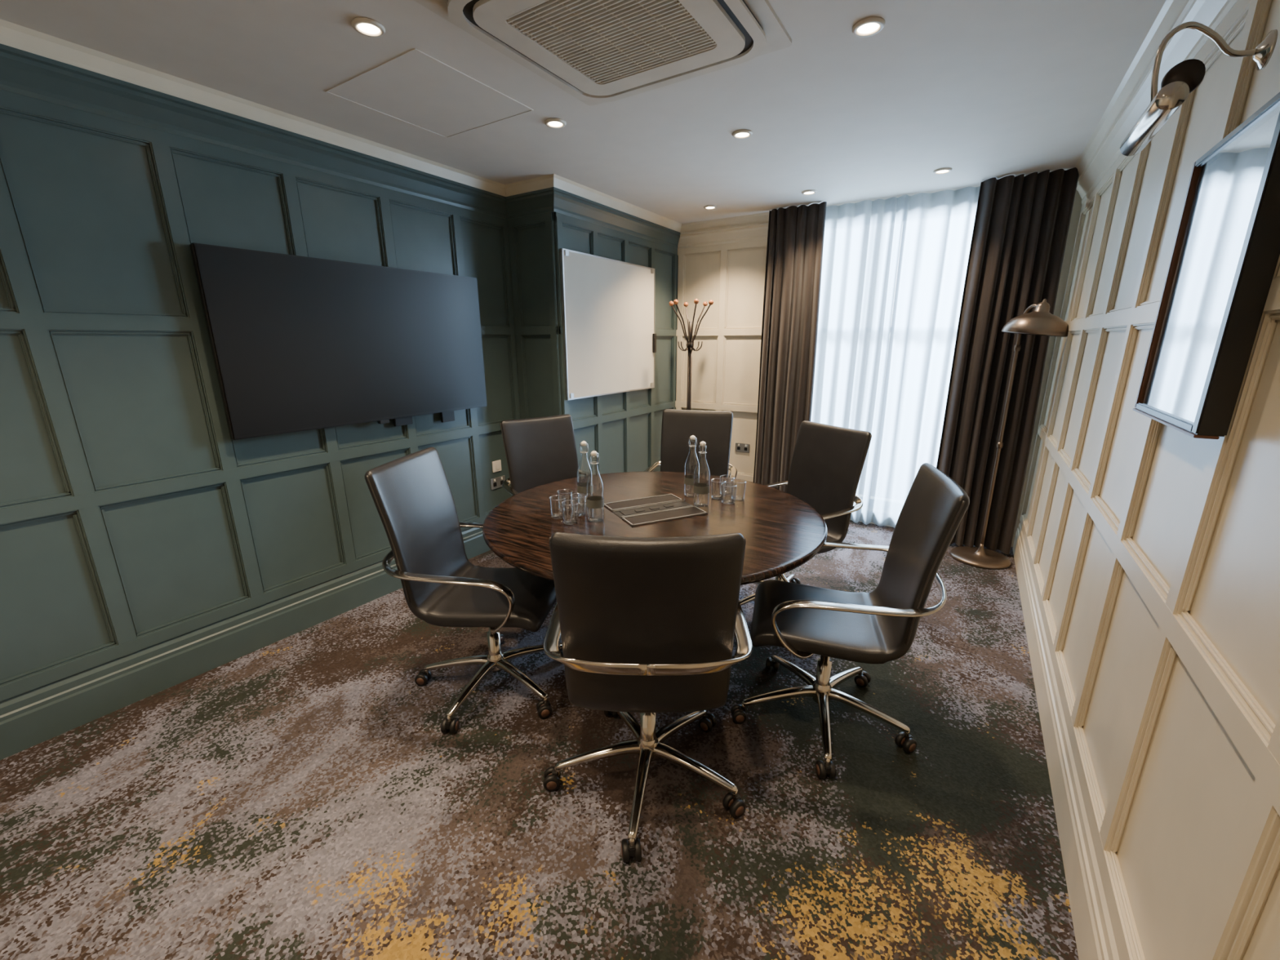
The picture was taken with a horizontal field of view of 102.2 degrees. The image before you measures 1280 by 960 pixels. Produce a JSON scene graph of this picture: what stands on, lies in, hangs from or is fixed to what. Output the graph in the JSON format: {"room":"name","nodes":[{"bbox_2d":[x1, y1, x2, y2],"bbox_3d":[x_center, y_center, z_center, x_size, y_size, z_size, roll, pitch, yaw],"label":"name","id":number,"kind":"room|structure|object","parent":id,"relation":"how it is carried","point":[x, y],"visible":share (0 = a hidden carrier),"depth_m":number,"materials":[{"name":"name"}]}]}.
{"room":"meeting room","nodes":[
{"label":"meeting room","id":0,"kind":"room"},
{"bbox_2d":[0,112,672,680],"bbox_3d":[-1.381,-0.566,3.114,0.590,2.590,6.150,9,18,31],"label":"wall","id":1,"kind":"structure","parent":0,"point":[87,204],"depth_m":2.30,"materials":[{"name":"green paint"}]},
{"bbox_2d":[0,527,490,759],"bbox_3d":[-1.994,0.770,2.712,0.034,0.222,3.950,9,18,31],"label":"baseboard","id":2,"kind":"structure","parent":1,"relation":"attached to","point":[31,718],"depth_m":2.42,"materials":[{"name":"green paint"}]},
{"bbox_2d":[0,18,506,196],"bbox_3d":[-1.968,-1.587,2.057,0.115,0.065,3.950,9,18,31],"label":"trim","id":3,"kind":"structure","parent":1,"relation":"attached to","point":[11,34],"depth_m":2.20,"materials":[{"name":"beige paint"}]},
{"bbox_2d":[0,43,507,219],"bbox_3d":[-1.980,-1.498,2.090,0.085,0.125,3.950,9,18,31],"label":"trim","id":4,"kind":"structure","parent":1,"relation":"attached to","point":[24,73],"depth_m":2.24,"materials":[{"name":"green paint"}]},
{"bbox_2d":[0,89,520,702],"bbox_3d":[-2.003,-0.418,2.397,0.022,2.240,3.950,9,18,31],"label":"trim","id":5,"kind":"structure","parent":1,"relation":"attached to","point":[18,274],"depth_m":2.26,"materials":[{"name":"green paint"}]},
{"bbox_2d":[189,242,487,439],"bbox_3d":[-1.535,-0.743,2.989,0.066,0.938,1.550,9,18,31],"label":"television","id":6,"kind":"object","parent":1,"relation":"attached to","point":[298,343],"visible":1,"depth_m":2.76,"materials":[{"name":"black plastic"}]},
{"bbox_2d":[492,459,501,472],"bbox_3d":[-1.096,-0.106,3.964,0.014,0.086,0.086,9,18,31],"label":"light switch","id":7,"kind":"object","parent":1,"relation":"attached to","point":[496,465],"visible":1,"depth_m":3.96,"materials":[{"name":"white plastic"}]},
{"bbox_2d":[490,475,505,489],"bbox_3d":[-1.096,0.020,3.998,0.013,0.086,0.146,9,18,31],"label":"wall socket","id":8,"kind":"object","parent":1,"relation":"attached to","point":[496,482],"visible":0.89,"depth_m":3.99,"materials":[{"name":"silver plastic"}]},
{"bbox_2d":[505,173,553,196],"bbox_3d":[-0.756,-1.980,3.507,0.555,0.065,0.115,9,18,31],"label":"trim","id":9,"kind":"structure","parent":1,"relation":"attached to","point":[545,181],"depth_m":3.45,"materials":[{"name":"beige paint"}]},
{"bbox_2d":[506,186,554,219],"bbox_3d":[-0.760,-1.894,3.552,0.525,0.125,0.085,9,18,31],"label":"trim","id":10,"kind":"structure","parent":1,"relation":"attached to","point":[541,201],"depth_m":3.53,"materials":[{"name":"green paint"}]},
{"bbox_2d":[507,211,561,418],"bbox_3d":[-0.775,-0.822,3.890,0.440,2.240,0.022,9,18,31],"label":"trim","id":11,"kind":"structure","parent":1,"relation":"attached to","point":[551,330],"depth_m":3.76,"materials":[{"name":"green paint"}]},
{"bbox_2d":[560,248,656,399],"bbox_3d":[-0.201,-1.234,4.213,0.040,1.045,1.258,9,18,31],"label":"whiteboard","id":12,"kind":"object","parent":1,"relation":"attached to","point":[610,337],"visible":1,"depth_m":4.11,"materials":[{"name":"white plastic"}]},
{"bbox_2d":[553,212,678,474],"bbox_3d":[-0.106,-0.986,4.493,0.022,2.240,1.750,9,18,31],"label":"trim","id":13,"kind":"structure","parent":1,"relation":"attached to","point":[561,220],"depth_m":4.33,"materials":[{"name":"green paint"}]},
{"bbox_2d":[553,186,680,248],"bbox_3d":[-0.106,-2.057,4.152,0.085,0.125,1.835,9,18,31],"label":"trim","id":14,"kind":"structure","parent":1,"relation":"attached to","point":[565,202],"depth_m":3.95,"materials":[{"name":"green paint"}]},
{"bbox_2d":[553,173,681,232],"bbox_3d":[-0.102,-2.143,4.107,0.115,0.065,1.865,9,18,31],"label":"trim","id":15,"kind":"structure","parent":1,"relation":"attached to","point":[559,182],"depth_m":3.87,"materials":[{"name":"beige paint"}]},
{"bbox_2d":[0,520,1079,959],"bbox_3d":[-0.047,0.955,2.618,3.870,0.100,6.200,9,18,31],"label":"floor","id":16,"kind":"structure","parent":0,"point":[299,796],"depth_m":1.75,"materials":[{"name":"carpet"}]},
{"bbox_2d":[364,446,563,733],"bbox_3d":[-0.704,0.433,2.297,0.690,1.080,0.708,1,15,4],"label":"office chair","id":17,"kind":"object","parent":16,"relation":"on","point":[411,495],"visible":0.84,"depth_m":2.20,"materials":[{"name":"leather"}]},
{"bbox_2d":[500,413,594,495],"bbox_3d":[-0.488,0.177,3.246,0.763,1.078,0.739,9,18,31],"label":"office chair","id":18,"kind":"object","parent":16,"relation":"on","point":[540,451],"visible":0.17,"depth_m":3.35,"materials":[{"name":"leather"}]},
{"bbox_2d":[542,532,752,862],"bbox_3d":[0.013,0.577,1.750,0.718,1.080,0.708,2,15,8],"label":"office chair","id":19,"kind":"object","parent":16,"relation":"on","point":[647,627],"visible":1,"depth_m":1.42,"materials":[{"name":"leather"}]},
{"bbox_2d":[482,471,826,585],"bbox_3d":[0.067,0.509,2.619,1.606,0.760,1.606,9,18,31],"label":"meeting table","id":20,"kind":"object","parent":16,"relation":"on","point":[781,531],"visible":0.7,"depth_m":2.41,"materials":[{"name":"brown wood"}]},
{"bbox_2d":[548,494,565,519],"bbox_3d":[-0.384,0.128,2.420,0.079,0.096,0.079,9,18,31],"label":"drinking glass","id":21,"kind":"object","parent":20,"relation":"on","point":[552,517],"visible":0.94,"depth_m":2.41,"materials":[{"name":"clear glass"}]},
{"bbox_2d":[556,488,573,511],"bbox_3d":[-0.365,0.100,2.522,0.079,0.096,0.079,9,18,31],"label":"drinking glass","id":22,"kind":"object","parent":20,"relation":"on","point":[561,509],"visible":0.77,"depth_m":2.51,"materials":[{"name":"clear glass"}]},
{"bbox_2d":[560,499,578,524],"bbox_3d":[-0.316,0.148,2.344,0.079,0.096,0.079,9,18,31],"label":"drinking glass","id":23,"kind":"object","parent":20,"relation":"on","point":[575,522],"visible":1,"depth_m":2.34,"materials":[{"name":"clear glass"}]},
{"bbox_2d":[569,493,586,516],"bbox_3d":[-0.291,0.118,2.454,0.079,0.096,0.079,9,18,31],"label":"drinking glass","id":24,"kind":"object","parent":20,"relation":"on","point":[573,514],"visible":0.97,"depth_m":2.44,"materials":[{"name":"clear glass"}]},
{"bbox_2d":[577,440,593,506],"bbox_3d":[-0.276,-0.035,2.575,0.079,0.327,0.079,1,15,6],"label":"water bottle","id":25,"kind":"object","parent":20,"relation":"on","point":[581,487],"visible":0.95,"depth_m":2.57,"materials":[{"name":"clear glass"}]},
{"bbox_2d":[586,450,604,522],"bbox_3d":[-0.205,0.026,2.348,0.079,0.327,0.079,-7,16,-22],"label":"water bottle","id":26,"kind":"object","parent":20,"relation":"on","point":[594,501],"visible":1,"depth_m":2.34,"materials":[{"name":"clear glass"}]},
{"bbox_2d":[684,435,699,497],"bbox_3d":[0.275,-0.075,2.718,0.079,0.327,0.079,5,16,19],"label":"water bottle","id":27,"kind":"object","parent":20,"relation":"on","point":[688,479],"visible":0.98,"depth_m":2.71,"materials":[{"name":"clear glass"}]},
{"bbox_2d":[693,440,710,506],"bbox_3d":[0.307,-0.033,2.561,0.079,0.327,0.079,3,15,10],"label":"water bottle","id":28,"kind":"object","parent":20,"relation":"on","point":[700,488],"visible":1,"depth_m":2.55,"materials":[{"name":"clear glass"}]},
{"bbox_2d":[711,478,725,499],"bbox_3d":[0.410,0.047,2.711,0.079,0.096,0.079,9,18,31],"label":"drinking glass","id":29,"kind":"object","parent":20,"relation":"on","point":[713,497],"visible":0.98,"depth_m":2.71,"materials":[{"name":"clear glass"}]},
{"bbox_2d":[720,475,734,495],"bbox_3d":[0.467,0.028,2.779,0.079,0.096,0.079,9,18,31],"label":"drinking glass","id":30,"kind":"object","parent":20,"relation":"on","point":[726,493],"visible":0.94,"depth_m":2.77,"materials":[{"name":"clear glass"}]},
{"bbox_2d":[721,482,737,504],"bbox_3d":[0.451,0.069,2.629,0.079,0.096,0.079,9,18,31],"label":"drinking glass","id":31,"kind":"object","parent":20,"relation":"on","point":[723,502],"visible":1,"depth_m":2.62,"materials":[{"name":"clear glass"}]},
{"bbox_2d":[730,479,746,500],"bbox_3d":[0.512,0.051,2.694,0.079,0.096,0.079,9,18,31],"label":"drinking glass","id":32,"kind":"object","parent":20,"relation":"on","point":[732,498],"visible":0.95,"depth_m":2.68,"materials":[{"name":"clear glass"}]},
{"bbox_2d":[643,408,737,478],"bbox_3d":[0.332,0.100,3.523,0.715,1.078,0.748,9,18,31],"label":"office chair","id":33,"kind":"object","parent":16,"relation":"on","point":[714,428],"visible":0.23,"depth_m":3.68,"materials":[{"name":"leather"}]},
{"bbox_2d":[669,298,713,409],"bbox_3d":[0.450,-0.658,4.775,0.397,1.897,0.384,9,18,31],"label":"coat stand","id":34,"kind":"object","parent":16,"relation":"on","point":[690,344],"visible":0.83,"depth_m":4.62,"materials":[{"name":"metal"}]},
{"bbox_2d":[738,420,871,605],"bbox_3d":[0.825,0.245,2.976,0.763,1.078,0.716,-12,19,-37],"label":"office chair","id":35,"kind":"object","parent":16,"relation":"on","point":[828,461],"visible":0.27,"depth_m":2.96,"materials":[{"name":"leather"}]},
{"bbox_2d":[730,462,969,778],"bbox_3d":[0.790,0.491,2.058,0.752,1.078,0.715,9,18,31],"label":"office chair","id":36,"kind":"object","parent":16,"relation":"on","point":[880,625],"visible":0.92,"depth_m":1.96,"materials":[{"name":"leather"}]},
{"bbox_2d":[949,298,1068,569],"bbox_3d":[2.499,-0.277,3.513,0.380,1.799,0.481,-3,15,-11],"label":"floor lamp","id":37,"kind":"object","parent":16,"relation":"on","point":[1039,322],"visible":0.99,"depth_m":3.46,"materials":[{"name":"brown metal"}]},
{"bbox_2d":[0,0,1165,223],"bbox_3d":[-0.056,-1.643,1.922,3.870,0.100,6.200,9,18,31],"label":"ceiling","id":38,"kind":"structure","parent":0,"point":[982,91],"depth_m":2.22,"materials":[{"name":"paint"}]},
{"bbox_2d":[351,17,385,37],"bbox_3d":[-0.924,-1.539,1.760,0.104,0.010,0.104,9,18,31],"label":"recessed light","id":39,"kind":"object","parent":38,"relation":"in","point":[367,27],"visible":1,"depth_m":1.75,"materials":[{"name":"plastic"}]},
{"bbox_2d":[325,48,533,137],"bbox_3d":[-0.920,-1.690,2.305,0.620,0.003,0.620,9,18,31],"label":"access hatch","id":40,"kind":"object","parent":38,"relation":"in","point":[414,87],"depth_m":2.26,"materials":[{"name":"white paint"}]},
{"bbox_2d":[544,117,565,128],"bbox_3d":[-0.415,-1.749,2.534,0.104,0.010,0.104,9,18,31],"label":"recessed light","id":41,"kind":"object","parent":38,"relation":"in","point":[553,122],"visible":1,"depth_m":2.53,"materials":[{"name":"plastic"}]},
{"bbox_2d":[413,0,791,106],"bbox_3d":[-0.082,-1.517,1.729,0.920,0.044,0.920,9,18,31],"label":"air conditioner","id":42,"kind":"object","parent":38,"relation":"attached to","point":[595,51],"depth_m":1.76,"materials":[{"name":"white plastic"}]},
{"bbox_2d":[703,204,716,209],"bbox_3d":[0.561,-2.180,4.131,0.104,0.010,0.104,9,18,31],"label":"recessed light","id":43,"kind":"object","parent":38,"relation":"in","point":[708,206],"visible":1,"depth_m":4.12,"materials":[{"name":"plastic"}]},
{"bbox_2d":[732,128,752,138],"bbox_3d":[0.530,-1.790,2.675,0.104,0.010,0.104,9,18,31],"label":"recessed light","id":44,"kind":"object","parent":38,"relation":"in","point":[744,133],"visible":1,"depth_m":2.66,"materials":[{"name":"plastic"}]},
{"bbox_2d":[753,201,826,492],"bbox_3d":[1.254,-0.938,4.441,0.487,2.565,0.113,9,18,31],"label":"curtain","id":45,"kind":"object","parent":38,"relation":"hanging from","point":[796,235],"visible":0.85,"depth_m":4.35,"materials":[{"name":"fabric"}]},
{"bbox_2d":[801,189,817,195],"bbox_3d":[1.220,-2.074,3.728,0.104,0.010,0.104,9,18,31],"label":"recessed light","id":46,"kind":"object","parent":38,"relation":"in","point":[810,192],"visible":1,"depth_m":3.72,"materials":[{"name":"plastic"}]},
{"bbox_2d":[852,16,884,37],"bbox_3d":[0.781,-1.547,1.767,0.104,0.010,0.104,9,18,31],"label":"recessed light","id":47,"kind":"object","parent":38,"relation":"in","point":[869,26],"visible":1,"depth_m":1.76,"materials":[{"name":"plastic"}]},
{"bbox_2d":[810,186,980,528],"bbox_3d":[1.945,-0.869,4.173,1.204,2.565,0.103,9,18,31],"label":"sheer curtain","id":48,"kind":"object","parent":38,"relation":"hanging from","point":[894,268],"visible":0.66,"depth_m":4.08,"materials":[{"name":"white fabric"}]},
{"bbox_2d":[933,167,951,174],"bbox_3d":[1.914,-1.953,3.268,0.104,0.010,0.104,9,18,31],"label":"recessed light","id":49,"kind":"object","parent":38,"relation":"in","point":[946,170],"visible":1,"depth_m":3.27,"materials":[{"name":"plastic"}]},
{"bbox_2d":[936,167,1078,554],"bbox_3d":[2.514,-0.735,3.667,0.570,2.565,0.130,9,18,31],"label":"curtain","id":50,"kind":"object","parent":38,"relation":"hanging from","point":[1021,224],"visible":0.85,"depth_m":3.60,"materials":[{"name":"fabric"}]},
{"bbox_2d":[675,189,1081,546],"bbox_3d":[1.527,-0.994,4.676,3.470,2.590,0.300,9,18,31],"label":"wall","id":51,"kind":"structure","parent":0,"point":[747,268],"depth_m":4.84,"materials":[{"name":"beige paint"}]},
{"bbox_2d":[675,239,767,482],"bbox_3d":[0.858,-1.096,4.890,1.210,2.240,0.022,9,18,31],"label":"trim","id":52,"kind":"structure","parent":51,"relation":"attached to","point":[720,331],"depth_m":4.91,"materials":[{"name":"beige paint"}]},
{"bbox_2d":[677,221,768,248],"bbox_3d":[0.837,-2.173,4.574,1.210,0.125,0.085,9,18,31],"label":"trim","id":53,"kind":"structure","parent":51,"relation":"attached to","point":[755,231],"depth_m":4.61,"materials":[{"name":"beige paint"}]},
{"bbox_2d":[680,212,768,232],"bbox_3d":[0.829,-2.262,4.537,1.210,0.065,0.115,9,18,31],"label":"trim","id":54,"kind":"structure","parent":51,"relation":"attached to","point":[760,217],"depth_m":4.54,"materials":[{"name":"beige paint"}]},
{"bbox_2d":[735,442,750,453],"bbox_3d":[0.994,-0.313,5.017,0.146,0.086,0.013,9,18,31],"label":"wall socket","id":55,"kind":"object","parent":51,"relation":"attached to","point":[741,447],"visible":1,"depth_m":5.01,"materials":[{"name":"silver plastic"}]},
{"bbox_2d":[1025,0,1279,959],"bbox_3d":[1.491,-0.104,1.354,0.150,2.590,6.150,9,18,31],"label":"wall","id":56,"kind":"structure","parent":0,"point":[1194,787],"depth_m":1.22,"materials":[{"name":"beige paint"}]},
{"bbox_2d":[1012,522,1119,959],"bbox_3d":[1.377,1.044,1.647,0.034,0.222,5.700,9,18,31],"label":"baseboard","id":57,"kind":"structure","parent":56,"relation":"attached to","point":[1095,939],"depth_m":1.66,"materials":[{"name":"beige paint"}]},
{"bbox_2d":[1074,0,1186,177],"bbox_3d":[1.335,-1.325,1.034,0.115,0.065,5.700,9,18,31],"label":"trim","id":58,"kind":"structure","parent":56,"relation":"attached to","point":[1171,9],"depth_m":2.02,"materials":[{"name":"beige paint"}]},
{"bbox_2d":[1019,0,1279,959],"bbox_3d":[1.378,-0.143,1.326,0.022,2.240,5.700,9,18,31],"label":"trim","id":59,"kind":"structure","parent":56,"relation":"attached to","point":[1250,869],"depth_m":1.29,"materials":[{"name":"beige paint"}]},
{"bbox_2d":[1075,0,1237,204],"bbox_3d":[1.348,-1.231,1.051,0.085,0.125,5.700,9,18,31],"label":"trim","id":60,"kind":"structure","parent":56,"relation":"attached to","point":[1185,44],"depth_m":1.93,"materials":[{"name":"beige paint"}]},
{"bbox_2d":[1120,21,1277,155],"bbox_3d":[1.259,-0.905,1.149,0.204,0.217,0.340,9,18,31],"label":"picture light","id":61,"kind":"object","parent":56,"relation":"attached to","point":[1186,76],"visible":1,"depth_m":1.13,"materials":[{"name":"metal"}]},
{"bbox_2d":[1132,92,1279,439],"bbox_3d":[1.300,-0.448,1.184,0.047,0.636,0.520,9,18,31],"label":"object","id":62,"kind":"object","parent":56,"relation":"attached to","point":[1225,254],"visible":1,"depth_m":1.09,"materials":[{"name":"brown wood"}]}
]}

